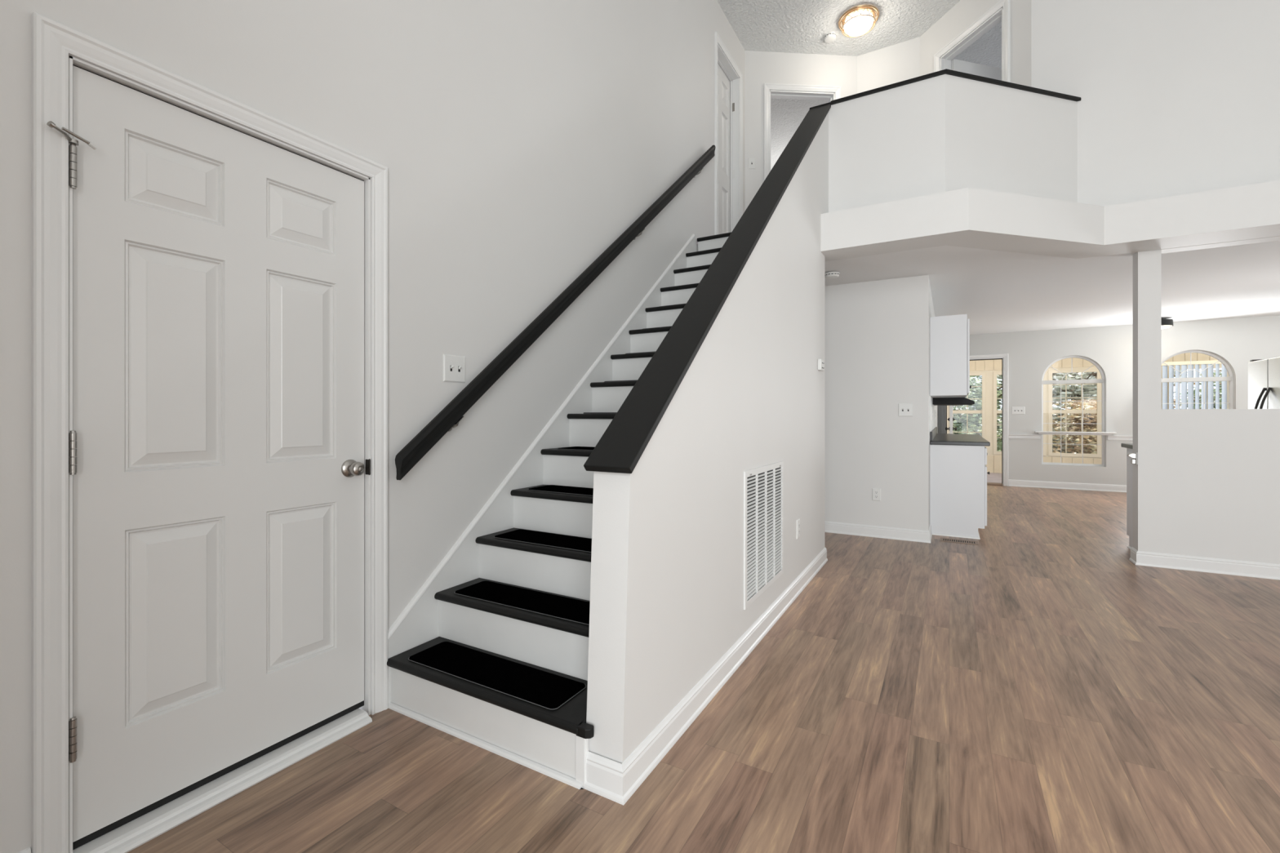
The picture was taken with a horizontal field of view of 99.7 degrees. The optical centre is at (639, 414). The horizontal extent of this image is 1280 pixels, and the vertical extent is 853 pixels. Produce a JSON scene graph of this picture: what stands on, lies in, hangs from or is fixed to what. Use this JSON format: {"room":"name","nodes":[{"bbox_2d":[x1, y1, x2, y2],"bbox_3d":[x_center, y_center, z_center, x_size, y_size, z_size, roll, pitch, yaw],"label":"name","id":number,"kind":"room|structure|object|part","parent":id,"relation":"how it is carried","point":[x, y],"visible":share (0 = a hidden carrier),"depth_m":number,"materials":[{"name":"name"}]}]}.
{"room":"entrance hall","nodes":[
{"label":"entrance hall","id":0,"kind":"room"},
{"bbox_2d":[0,0,745,852],"bbox_3d":[-1.125,-1.430,2.120,0.140,5.200,8.960,0,0,30],"label":"wall","id":1,"kind":"structure","parent":0,"point":[517,141],"depth_m":2.44,"materials":[{"name":"paint"}]},
{"bbox_2d":[17,847,31,852],"bbox_3d":[-2.337,1.116,-0.156,0.019,0.108,3.406,0,0,30],"label":"baseboard","id":2,"kind":"structure","parent":1,"relation":"attached to","point":[28,850],"depth_m":1.32,"materials":[{"name":"white paint"}]},
{"bbox_2d":[31,11,387,852],"bbox_3d":[-1.295,0.092,1.765,0.198,2.156,0.960,0,0,30],"label":"door","id":3,"kind":"structure","parent":1,"relation":"in","point":[215,452],"depth_m":1.62,"materials":[{"name":"white paint"}]},
{"bbox_3d":[-1.068,0.204,2.034,0.060,0.053,0.053,0,0,30],"label":"knob","id":4,"kind":"part","parent":3,"relation":"part of","materials":[{"name":"silver metal"}]},
{"bbox_3d":[-1.061,0.203,2.105,0.025,0.063,0.007,0,0,30],"label":"strike plate","id":5,"kind":"part","parent":3,"relation":"part of","materials":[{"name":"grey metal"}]},
{"bbox_2d":[443,354,465,382],"bbox_3d":[-0.838,-0.210,2.458,0.022,0.122,0.125,0,0,30],"label":"light switch","id":6,"kind":"object","parent":1,"relation":"attached to","point":[454,366],"visible":1,"depth_m":2.46,"materials":[{"name":"white plastic"}]},
{"bbox_2d":[395,144,715,479],"bbox_3d":[-0.160,-1.114,3.567,0.095,2.746,3.279,0,0,30],"label":"handrail","id":7,"kind":"object","parent":1,"relation":"attached to","point":[450,416],"visible":1,"depth_m":2.74,"materials":[{"name":"black paint"}]},
{"bbox_2d":[714,31,742,235],"bbox_3d":[0.856,-2.630,5.555,0.162,2.109,0.762,0,0,30],"label":"door","id":8,"kind":"structure","parent":1,"relation":"in","point":[728,77],"depth_m":5.72,"materials":[{"name":"white paint"}]},
{"bbox_3d":[0.811,-2.596,5.578,0.035,2.018,0.596,0,0,30],"label":"panel","id":9,"kind":"part","parent":8,"relation":"part of","materials":[{"name":"white paint"}]},
{"bbox_2d":[127,472,1279,852],"bbox_3d":[4.246,1.240,3.388,8.400,0.140,16.500,0,0,30],"label":"floor","id":10,"kind":"structure","parent":0,"point":[1033,686],"depth_m":1.93,"materials":[{"name":"brown wood"}]},
{"bbox_2d":[386,231,731,789],"bbox_3d":[0.234,-0.212,3.345,1.000,2.765,3.322,0,0,30],"label":"staircase","id":11,"kind":"structure","parent":10,"relation":"on","point":[553,744],"depth_m":2.34,"materials":[{"name":"black paint"}]},
{"bbox_3d":[-0.590,1.162,1.923,0.961,0.016,0.014,0,0,30],"label":"shoe moulding","id":12,"kind":"part","parent":11,"relation":"part of","materials":[{"name":"white paint"}]},
{"bbox_2d":[408,641,586,710],"bbox_3d":[-0.558,0.970,2.041,0.753,0.007,0.195,0,0,30],"label":"mat","id":13,"kind":"object","parent":11,"relation":"on","point":[546,690],"visible":1,"depth_m":2.01,"materials":[{"name":"black rubber"}]},
{"bbox_2d":[453,581,590,625],"bbox_3d":[-0.444,0.774,2.247,0.753,0.007,0.195,0,0,30],"label":"mat","id":14,"kind":"object","parent":11,"relation":"on","point":[547,604],"visible":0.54,"depth_m":2.24,"materials":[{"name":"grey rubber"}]},
{"bbox_2d":[493,528,591,552],"bbox_3d":[-0.326,0.578,2.450,0.753,0.007,0.195,0,0,30],"label":"mat","id":15,"kind":"object","parent":11,"relation":"on","point":[567,542],"visible":0.51,"depth_m":2.49,"materials":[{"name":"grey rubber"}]},
{"bbox_2d":[528,484,593,496],"bbox_3d":[-0.209,0.382,2.654,0.753,0.007,0.195,0,0,30],"label":"mat","id":16,"kind":"object","parent":11,"relation":"on","point":[548,488],"visible":0.53,"depth_m":2.72,"materials":[{"name":"grey"}]},
{"bbox_2d":[557,446,594,450],"bbox_3d":[-0.089,0.186,2.856,0.753,0.007,0.195,0,0,30],"label":"mat","id":17,"kind":"object","parent":11,"relation":"on","point":[578,448],"visible":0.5,"depth_m":2.92,"materials":[{"name":"grey"}]},
{"bbox_2d":[583,412,617,413],"bbox_3d":[0.030,-0.010,3.059,0.753,0.007,0.195,0,0,30],"label":"mat","id":18,"kind":"object","parent":11,"relation":"on","point":[584,412],"visible":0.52,"depth_m":3.10,"materials":[{"name":"grey"}]},
{"bbox_2d":[604,380,637,382],"bbox_3d":[0.140,-0.206,3.267,0.753,0.007,0.195,0,0,30],"label":"mat","id":19,"kind":"object","parent":11,"relation":"on","point":[615,380],"visible":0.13,"depth_m":3.31,"materials":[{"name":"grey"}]},
{"bbox_2d":[824,520,932,542],"bbox_3d":[1.962,1.116,5.543,1.814,0.108,0.409,0,0,30],"label":"baseboard","id":20,"kind":"structure","parent":10,"relation":"on","point":[885,532],"depth_m":5.14,"materials":[{"name":"white paint"}]},
{"bbox_2d":[929,444,989,539],"bbox_3d":[3.245,0.732,5.496,0.495,0.877,0.796,0,0,30],"label":"base cabinet","id":21,"kind":"object","parent":10,"relation":"on","point":[957,473],"visible":0.94,"depth_m":5.17,"materials":[{"name":"white wood"}]},
{"bbox_3d":[3.219,1.162,5.511,0.397,0.016,0.796,0,0,30],"label":"shoe moulding","id":22,"kind":"part","parent":21,"relation":"part of","materials":[{"name":"white paint"}]},
{"bbox_2d":[929,395,990,445],"bbox_3d":[3.672,0.054,6.243,0.494,0.476,2.515,0,0,30],"label":"countertop","id":23,"kind":"structure","parent":21,"relation":"on","point":[935,438],"depth_m":5.57,"materials":[{"name":"stone"}]},
{"bbox_3d":[3.464,-0.009,6.371,0.005,0.349,2.500,0,0,30],"label":"wall panel","id":24,"kind":"part","parent":23,"relation":"part of","materials":[{"name":"white paint"}]},
{"bbox_3d":[3.435,0.393,5.396,0.018,0.155,0.756,0,0,30],"label":"drawer","id":25,"kind":"part","parent":21,"relation":"part of","materials":[{"name":"white wood"}]},
{"bbox_3d":[3.435,0.767,5.396,0.018,0.555,0.756,0,0,30],"label":"door","id":26,"kind":"part","parent":21,"relation":"part of","materials":[{"name":"white wood"}]},
{"bbox_2d":[940,537,978,545],"bbox_3d":[2.945,1.168,4.986,0.300,0.004,0.150,0,0,30],"label":"floor vent","id":27,"kind":"object","parent":10,"relation":"in","point":[945,540],"visible":1,"depth_m":4.97,"materials":[{"name":"brown metal"}]},
{"bbox_2d":[1126,448,1133,549],"bbox_3d":[5.288,0.732,3.938,2.539,0.877,0.638,0,0,30],"label":"base cabinet","id":28,"kind":"object","parent":10,"relation":"on","point":[1129,466],"visible":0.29,"depth_m":4.73,"materials":[{"name":"white wood"}]},
{"bbox_2d":[1120,443,1133,448],"bbox_3d":[5.287,0.274,3.953,2.555,0.036,0.663,0,0,30],"label":"countertop","id":29,"kind":"structure","parent":28,"relation":"on","point":[1130,446],"depth_m":4.72,"materials":[{"name":"laminate"}]},
{"bbox_2d":[1248,356,1279,408],"bbox_3d":[7.070,0.263,5.636,0.894,1.775,0.910,0,0,30],"label":"refrigerator","id":30,"kind":"object","parent":10,"relation":"on","point":[1264,375],"visible":0.45,"depth_m":5.86,"materials":[{"name":"silver metal"}]},
{"bbox_3d":[6.899,-0.068,5.994,0.062,1.075,0.449,0,0,30],"label":"door","id":31,"kind":"part","parent":30,"relation":"part of","materials":[{"name":"silver metal"}]},
{"bbox_3d":[6.749,0.010,5.878,0.096,0.608,0.022,0,0,30],"label":"handle","id":32,"kind":"part","parent":30,"relation":"part of","materials":[{"name":"grey metal"}]},
{"bbox_3d":[6.694,0.010,5.782,0.096,0.608,0.022,0,0,30],"label":"handle","id":33,"kind":"part","parent":30,"relation":"part of","materials":[{"name":"grey metal"}]},
{"bbox_3d":[6.673,-0.068,5.601,0.062,1.075,0.445,0,0,30],"label":"door","id":34,"kind":"part","parent":30,"relation":"part of","materials":[{"name":"silver metal"}]},
{"bbox_2d":[586,111,828,764],"bbox_3d":[0.690,-0.681,3.083,0.138,3.702,3.243,0,0,30],"label":"wall","id":35,"kind":"structure","parent":0,"point":[667,580],"depth_m":2.29,"materials":[{"name":"paint"}]},
{"bbox_2d":[582,546,827,805],"bbox_3d":[0.272,1.116,3.237,1.054,0.108,3.131,0,0,30],"label":"baseboard","id":36,"kind":"structure","parent":35,"relation":"attached to","point":[611,780],"depth_m":1.98,"materials":[{"name":"white paint"}]},
{"bbox_2d":[583,102,831,473],"bbox_3d":[0.700,-1.197,3.096,0.173,2.756,3.249,0,0,30],"label":"trim","id":37,"kind":"structure","parent":35,"relation":"attached to","point":[620,449],"depth_m":2.21,"materials":[{"name":"black paint"}]},
{"bbox_2d":[743,461,783,609],"bbox_3d":[0.679,0.610,2.913,0.013,0.670,0.696,0,0,30],"label":"air vent","id":38,"kind":"object","parent":35,"relation":"in","point":[763,486],"visible":1,"depth_m":2.87,"materials":[{"name":"white metal"}]},
{"bbox_2d":[796,518,799,538],"bbox_3d":[1.043,0.750,3.551,0.009,0.122,0.076,0,0,30],"label":"power outlet","id":39,"kind":"object","parent":35,"relation":"attached to","point":[797,520],"visible":1,"depth_m":3.54,"materials":[{"name":"white plastic"}]},
{"bbox_2d":[817,359,823,371],"bbox_3d":[1.385,-0.380,4.128,0.030,0.084,0.110,0,0,30],"label":"thermostat","id":40,"kind":"object","parent":35,"relation":"attached to","point":[820,362],"visible":1,"depth_m":4.08,"materials":[{"name":"white plastic"}]},
{"bbox_2d":[745,50,857,209],"bbox_3d":[1.797,-2.803,6.078,1.280,2.455,0.120,0,0,-4],"label":"wall","id":41,"kind":"structure","parent":0,"point":[762,68],"depth_m":5.99,"materials":[{"name":"paint"}]},
{"bbox_2d":[748,157,755,168],"bbox_3d":[1.238,-2.785,5.967,0.076,0.122,0.022,0,0,-4],"label":"light switch","id":42,"kind":"object","parent":41,"relation":"attached to","point":[751,160],"visible":1,"depth_m":5.97,"materials":[{"name":"white plastic"}]},
{"bbox_2d":[763,83,840,182],"bbox_3d":[1.805,-2.622,6.068,0.877,2.094,0.142,0,0,-4],"label":"door frame","id":43,"kind":"structure","parent":41,"relation":"in","point":[770,90],"depth_m":6.00,"materials":[{"name":"white paint"}]},
{"bbox_2d":[716,0,1001,169],"bbox_3d":[2.348,-4.080,3.092,11.400,0.100,14.100,0,0,30],"label":"ceiling","id":44,"kind":"structure","parent":0,"point":[791,26],"depth_m":5.69,"materials":[{"name":"white paint"}]},
{"bbox_2d":[823,31,836,42],"bbox_3d":[2.023,-4.011,5.744,0.132,0.038,0.132,0,0,30],"label":"smoke detector","id":45,"kind":"object","parent":44,"relation":"attached to","point":[829,37],"visible":1,"depth_m":5.72,"materials":[{"name":"white plastic"}]},
{"bbox_2d":[838,4,879,37],"bbox_3d":[2.219,-3.962,5.482,0.390,0.136,0.390,0,0,30],"label":"ceiling light","id":46,"kind":"object","parent":44,"relation":"attached to","point":[859,20],"visible":1,"depth_m":5.41,"materials":[{"name":"white glass"}]},
{"bbox_3d":[2.219,-3.951,5.482,0.280,0.114,0.280,0,0,30],"label":"lamp shade","id":47,"kind":"part","parent":46,"relation":"part of","materials":[{"name":"beige glass"}]},
{"bbox_2d":[857,36,919,93],"bbox_3d":[2.741,-2.803,5.961,0.626,2.455,0.120,0,0,30],"label":"wall","id":48,"kind":"structure","parent":0,"point":[899,62],"depth_m":5.90,"materials":[{"name":"paint"}]},
{"bbox_2d":[928,280,937,525],"bbox_3d":[3.886,-0.110,7.236,0.120,2.560,4.980,0,0,30],"label":"wall","id":49,"kind":"structure","parent":0,"point":[931,313],"depth_m":5.15,"materials":[{"name":"white paint"}]},
{"bbox_2d":[929,314,971,397],"bbox_3d":[3.188,-0.572,5.538,0.355,0.772,0.780,0,0,30],"label":"upper cabinet","id":50,"kind":"object","parent":49,"relation":"attached to","point":[949,335],"visible":1,"depth_m":5.20,"materials":[{"name":"white wood"}]},
{"bbox_3d":[3.219,-0.560,5.300,0.018,0.710,0.374,0,0,30],"label":"door","id":51,"kind":"part","parent":50,"relation":"part of","materials":[{"name":"white wood"}]},
{"bbox_3d":[3.566,-0.573,6.221,0.331,0.771,0.760,0,0,30],"label":"upper cabinet","id":52,"kind":"object","parent":49,"relation":"attached to","visible":0},
{"bbox_2d":[933,397,974,405],"bbox_3d":[3.595,-0.147,6.204,0.399,0.075,0.760,0,0,30],"label":"range hood","id":53,"kind":"object","parent":52,"relation":"attached to","point":[941,401],"visible":0.98,"depth_m":5.89,"materials":[{"name":"black paint"}]},
{"bbox_2d":[828,74,1077,212],"bbox_3d":[2.542,-1.990,4.276,2.024,1.120,0.502,0,0,3],"label":"wall","id":54,"kind":"structure","parent":0,"point":[944,132],"depth_m":4.22,"materials":[{"name":"paint"}]},
{"bbox_2d":[831,68,1080,105],"bbox_3d":[2.566,-2.563,4.268,2.015,0.027,0.525,0,0,3],"label":"trim","id":55,"kind":"structure","parent":54,"relation":"on","point":[949,72],"depth_m":4.20,"materials":[{"name":"black paint"}]},
{"bbox_2d":[920,0,1031,86],"bbox_3d":[3.198,-2.803,5.166,0.120,2.455,1.246,0,0,-15],"label":"wall","id":56,"kind":"structure","parent":0,"point":[964,13],"depth_m":5.04,"materials":[{"name":"paint"}]},
{"bbox_2d":[933,0,1009,82],"bbox_3d":[3.533,-2.635,5.246,0.852,2.119,0.842,0,0,-15],"label":"door frame","id":57,"kind":"structure","parent":56,"relation":"in","point":[1000,11],"depth_m":5.17,"materials":[{"name":"white paint"}]},
{"bbox_3d":[3.522,-2.598,5.579,0.705,2.025,0.035,0,0,-15],"label":"panel","id":58,"kind":"part","parent":57,"relation":"part of","materials":[{"name":"white paint"}]},
{"bbox_2d":[820,180,1279,261],"bbox_3d":[4.823,-1.413,3.296,7.023,0.290,1.112,0,0,21],"label":"wall","id":59,"kind":"structure","parent":0,"point":[966,217],"depth_m":3.89,"materials":[{"name":"paint"}]},
{"bbox_2d":[824,0,1279,564],"bbox_3d":[4.586,-1.430,3.890,8.010,5.200,0.140,0,0,30],"label":"wall","id":60,"kind":"structure","parent":0,"point":[1179,97],"depth_m":4.18,"materials":[{"name":"paint"}]},
{"bbox_2d":[871,488,880,501],"bbox_3d":[2.258,0.762,5.155,0.076,0.118,0.009,0,0,30],"label":"power outlet","id":61,"kind":"object","parent":60,"relation":"attached to","point":[876,492],"visible":1,"depth_m":5.15,"materials":[{"name":"white plastic"}]},
{"bbox_2d":[897,403,912,416],"bbox_3d":[2.471,-0.046,5.026,0.122,0.122,0.022,0,0,30],"label":"light switch","id":62,"kind":"object","parent":60,"relation":"attached to","point":[904,409],"visible":1,"depth_m":5.03,"materials":[{"name":"white plastic"}]},
{"bbox_2d":[1127,452,1137,464],"bbox_3d":[3.879,0.343,4.256,0.054,0.095,0.058,0,0,30],"label":"gate latch","id":63,"kind":"object","parent":60,"relation":"attached to","point":[1135,455],"visible":1,"depth_m":4.24,"materials":[{"name":"white plastic"}]},
{"bbox_2d":[1128,546,1279,580],"bbox_3d":[5.979,1.116,3.086,4.792,0.108,0.169,0,0,30],"label":"baseboard","id":64,"kind":"structure","parent":60,"relation":"attached to","point":[1210,565],"depth_m":4.01,"materials":[{"name":"white paint"}]},
{"bbox_2d":[824,240,1279,334],"bbox_3d":[5.514,-1.323,5.511,8.010,0.105,6.355,0,0,30],"label":"ceiling","id":65,"kind":"structure","parent":0,"point":[999,291],"depth_m":5.31,"materials":[{"name":"white paint"}]},
{"bbox_2d":[824,271,839,279],"bbox_3d":[1.726,-1.251,4.854,0.132,0.038,0.132,0,0,30],"label":"smoke detector","id":66,"kind":"object","parent":65,"relation":"attached to","point":[829,275],"visible":0.98,"depth_m":4.81,"materials":[{"name":"white plastic"}]},
{"bbox_2d":[1161,318,1173,328],"bbox_3d":[7.266,-1.274,7.593,0.336,0.148,0.336,0,0,30],"label":"ceiling light","id":67,"kind":"object","parent":65,"relation":"attached to","point":[1166,323],"visible":0.28,"depth_m":7.44,"materials":[{"name":"black paint"}]},
{"bbox_2d":[1161,324,1171,328],"bbox_3d":[7.266,-1.220,7.593,0.318,0.040,0.318,0,0,30],"label":"diffuser","id":68,"kind":"object","parent":67,"relation":"attached to","point":[1163,326],"depth_m":7.47,"materials":[{"name":"beige glass"}]},
{"bbox_2d":[946,352,1215,472],"bbox_3d":[8.546,-0.135,10.490,7.600,2.890,0.100,0,0,30],"label":"wall","id":69,"kind":"structure","parent":0,"point":[988,374],"depth_m":11.16,"materials":[{"name":"beige wood"}]},
{"bbox_2d":[952,372,985,446],"bbox_3d":[6.906,-0.035,11.390,0.650,1.700,0.068,0,0,30],"label":"window","id":70,"kind":"structure","parent":69,"relation":"in","point":[983,374],"depth_m":11.23,"materials":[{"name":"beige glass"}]},
{"bbox_3d":[6.913,-0.060,11.402,0.560,0.070,0.040,0,0,30],"label":"meeting rail","id":71,"kind":"part","parent":70,"relation":"part of","materials":[{"name":"beige wood"}]},
{"bbox_2d":[993,371,1046,455],"bbox_3d":[7.683,-0.035,10.945,0.880,1.700,0.068,0,0,30],"label":"window","id":72,"kind":"structure","parent":69,"relation":"in","point":[996,411],"depth_m":11.11,"materials":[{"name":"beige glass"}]},
{"bbox_3d":[7.690,-0.060,10.957,0.790,0.070,0.040,0,0,30],"label":"meeting rail","id":73,"kind":"part","parent":72,"relation":"part of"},
{"bbox_2d":[985,455,1102,473],"bbox_3d":[8.547,1.020,10.424,7.668,0.360,0.012,0,0,30],"label":"trim","id":74,"kind":"structure","parent":69,"relation":"attached to","point":[997,459],"depth_m":10.69,"materials":[{"name":"beige wood"}]},
{"bbox_2d":[1048,368,1101,457],"bbox_3d":[8.448,-0.035,10.506,0.815,1.700,0.068,0,0,30],"label":"window","id":75,"kind":"structure","parent":69,"relation":"in","point":[1051,411],"depth_m":10.50,"materials":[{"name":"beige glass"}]},
{"bbox_3d":[8.455,-0.060,10.518,0.725,0.070,0.040,0,0,30],"label":"meeting rail","id":76,"kind":"part","parent":75,"relation":"part of","materials":[{"name":"beige wood"}]},
{"bbox_2d":[969,352,1217,370],"bbox_3d":[8.547,-1.185,10.424,7.668,0.530,0.012,0,0,30],"label":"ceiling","id":77,"kind":"structure","parent":69,"relation":"attached to","point":[980,365],"depth_m":10.52,"materials":[{"name":"beige"}]},
{"bbox_2d":[1161,366,1162,408],"bbox_3d":[9.210,-0.035,10.070,0.820,1.700,0.068,0,0,30],"label":"window","id":78,"kind":"structure","parent":69,"relation":"in","point":[1162,366],"depth_m":9.85,"materials":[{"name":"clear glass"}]},
{"bbox_2d":[1168,364,1228,408],"bbox_3d":[9.969,-0.035,9.635,0.810,1.700,0.068,0,0,30],"label":"window","id":79,"kind":"structure","parent":69,"relation":"in","point":[1220,365],"depth_m":9.59,"materials":[{"name":"white wood"}]},
{"bbox_2d":[937,315,1279,485],"bbox_3d":[7.923,-0.140,7.879,6.485,2.620,0.150,0,0,30],"label":"wall","id":80,"kind":"structure","parent":0,"point":[1237,341],"depth_m":8.26,"materials":[{"name":"white paint"}]},
{"bbox_2d":[941,353,1008,486],"bbox_3d":[5.465,0.083,8.815,0.962,2.174,0.970,0,0,30],"label":"door frame","id":81,"kind":"structure","parent":80,"relation":"in","point":[985,357],"depth_m":8.88,"materials":[{"name":"white paint"}]},
{"bbox_3d":[5.133,0.107,8.907,0.044,2.055,0.800,0,0,30],"label":"panel","id":82,"kind":"part","parent":81,"relation":"part of","materials":[{"name":"white paint"}]},
{"bbox_2d":[1011,406,1025,413],"bbox_3d":[6.161,-0.070,8.790,0.175,0.122,0.022,0,0,30],"label":"light switch","id":83,"kind":"object","parent":80,"relation":"attached to","point":[1015,410],"visible":1,"depth_m":8.79,"materials":[{"name":"white plastic"}]},
{"bbox_2d":[1008,434,1040,439],"bbox_3d":[6.231,0.351,8.749,0.425,0.071,0.022,0,0,30],"label":"trim","id":84,"kind":"structure","parent":80,"relation":"attached to","point":[1011,436],"depth_m":8.74,"materials":[{"name":"white paint"}]},
{"bbox_2d":[1008,479,1126,492],"bbox_3d":[8.306,1.116,7.562,5.205,0.108,0.019,0,0,30],"label":"baseboard","id":85,"kind":"structure","parent":80,"relation":"attached to","point":[1024,483],"depth_m":8.46,"materials":[{"name":"white paint"}]},
{"bbox_2d":[1041,355,1104,466],"bbox_3d":[6.830,-0.067,8.537,0.794,1.730,0.055,0,0,30],"label":"window","id":86,"kind":"structure","parent":80,"relation":"in","point":[1102,380],"depth_m":8.49,"materials":[{"name":"white paint"}]},
{"bbox_2d":[1034,431,1116,435],"bbox_3d":[6.761,0.290,8.412,0.990,0.050,0.120,0,0,30],"label":"trim","id":87,"kind":"structure","parent":80,"relation":"attached to","point":[1109,433],"depth_m":8.38,"materials":[{"name":"white paint"}]},
{"bbox_2d":[1107,435,1133,440],"bbox_3d":[8.847,0.351,7.250,3.955,0.071,0.022,0,0,30],"label":"trim","id":88,"kind":"structure","parent":80,"relation":"attached to","point":[1109,437],"depth_m":8.15,"materials":[{"name":"white paint"}]},
{"bbox_2d":[1161,350,1233,408],"bbox_3d":[8.017,-0.372,7.857,0.860,1.125,0.055,0,0,30],"label":"window","id":89,"kind":"structure","parent":80,"relation":"in","point":[1229,378],"depth_m":7.77,"materials":[{"name":"white paint"}]},
{"bbox_2d":[1161,360,1226,408],"bbox_3d":[9.735,0.105,8.944,1.936,2.030,0.060,0,0,30],"label":"vertical blinds","id":90,"kind":"object","parent":89,"relation":"attached to","point":[1203,363],"visible":0.13,"depth_m":9.15,"materials":[{"name":"white plastic"}]},
{"bbox_3d":[16.685,1.570,24.093,55.000,0.200,31.600,0,0,30],"label":"floor","id":91,"kind":"structure","parent":0,"visible":0},
{"bbox_2d":[953,375,981,431],"bbox_3d":[9.226,-1.695,18.335,4.424,6.394,3.481,0,0,30],"label":"tree","id":92,"kind":"object","parent":91,"relation":"on","point":[980,375],"visible":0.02,"depth_m":17.87,"materials":[{"name":"green plant"}]},
{"bbox_2d":[953,374,1001,451],"bbox_3d":[8.601,-0.065,13.272,2.340,3.082,1.801,0,0,30],"label":"shrub","id":93,"kind":"object","parent":91,"relation":"on","point":[960,423],"visible":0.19,"depth_m":13.06,"materials":[{"name":"green plant"}]},
{"bbox_2d":[996,370,1175,453],"bbox_3d":[16.512,-2.220,20.537,6.306,7.474,4.746,0,0,30],"label":"tree","id":94,"kind":"object","parent":91,"relation":"on","point":[1053,374],"visible":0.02,"depth_m":20.05,"materials":[{"name":"green plant"}]},
{"bbox_2d":[996,368,1187,453],"bbox_3d":[13.061,-1.592,16.134,4.423,6.176,3.430,0,0,26],"label":"tree","id":95,"kind":"object","parent":91,"relation":"on","point":[1076,388],"visible":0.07,"depth_m":15.66,"materials":[{"name":"green plant"}]},
{"bbox_2d":[1052,399,1175,453],"bbox_3d":[10.590,0.566,12.153,2.293,1.824,1.777,0,0,30],"label":"shrub","id":96,"kind":"object","parent":91,"relation":"on","point":[1075,420],"visible":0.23,"depth_m":12.09,"materials":[{"name":"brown plant"}]},
{"bbox_2d":[1173,372,1222,408],"bbox_3d":[12.601,0.303,11.000,2.336,2.348,1.798,0,0,30],"label":"shrub","id":97,"kind":"object","parent":91,"relation":"on","point":[1220,388],"visible":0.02,"depth_m":11.40,"materials":[{"name":"green plant"}]},
{"bbox_2d":[1173,369,1222,408],"bbox_3d":[16.887,-1.429,13.946,4.338,5.867,3.470,0,0,30],"label":"tree","id":98,"kind":"object","parent":91,"relation":"on","point":[1215,370],"visible":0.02,"depth_m":14.44,"materials":[{"name":"green plant"}]}
]}

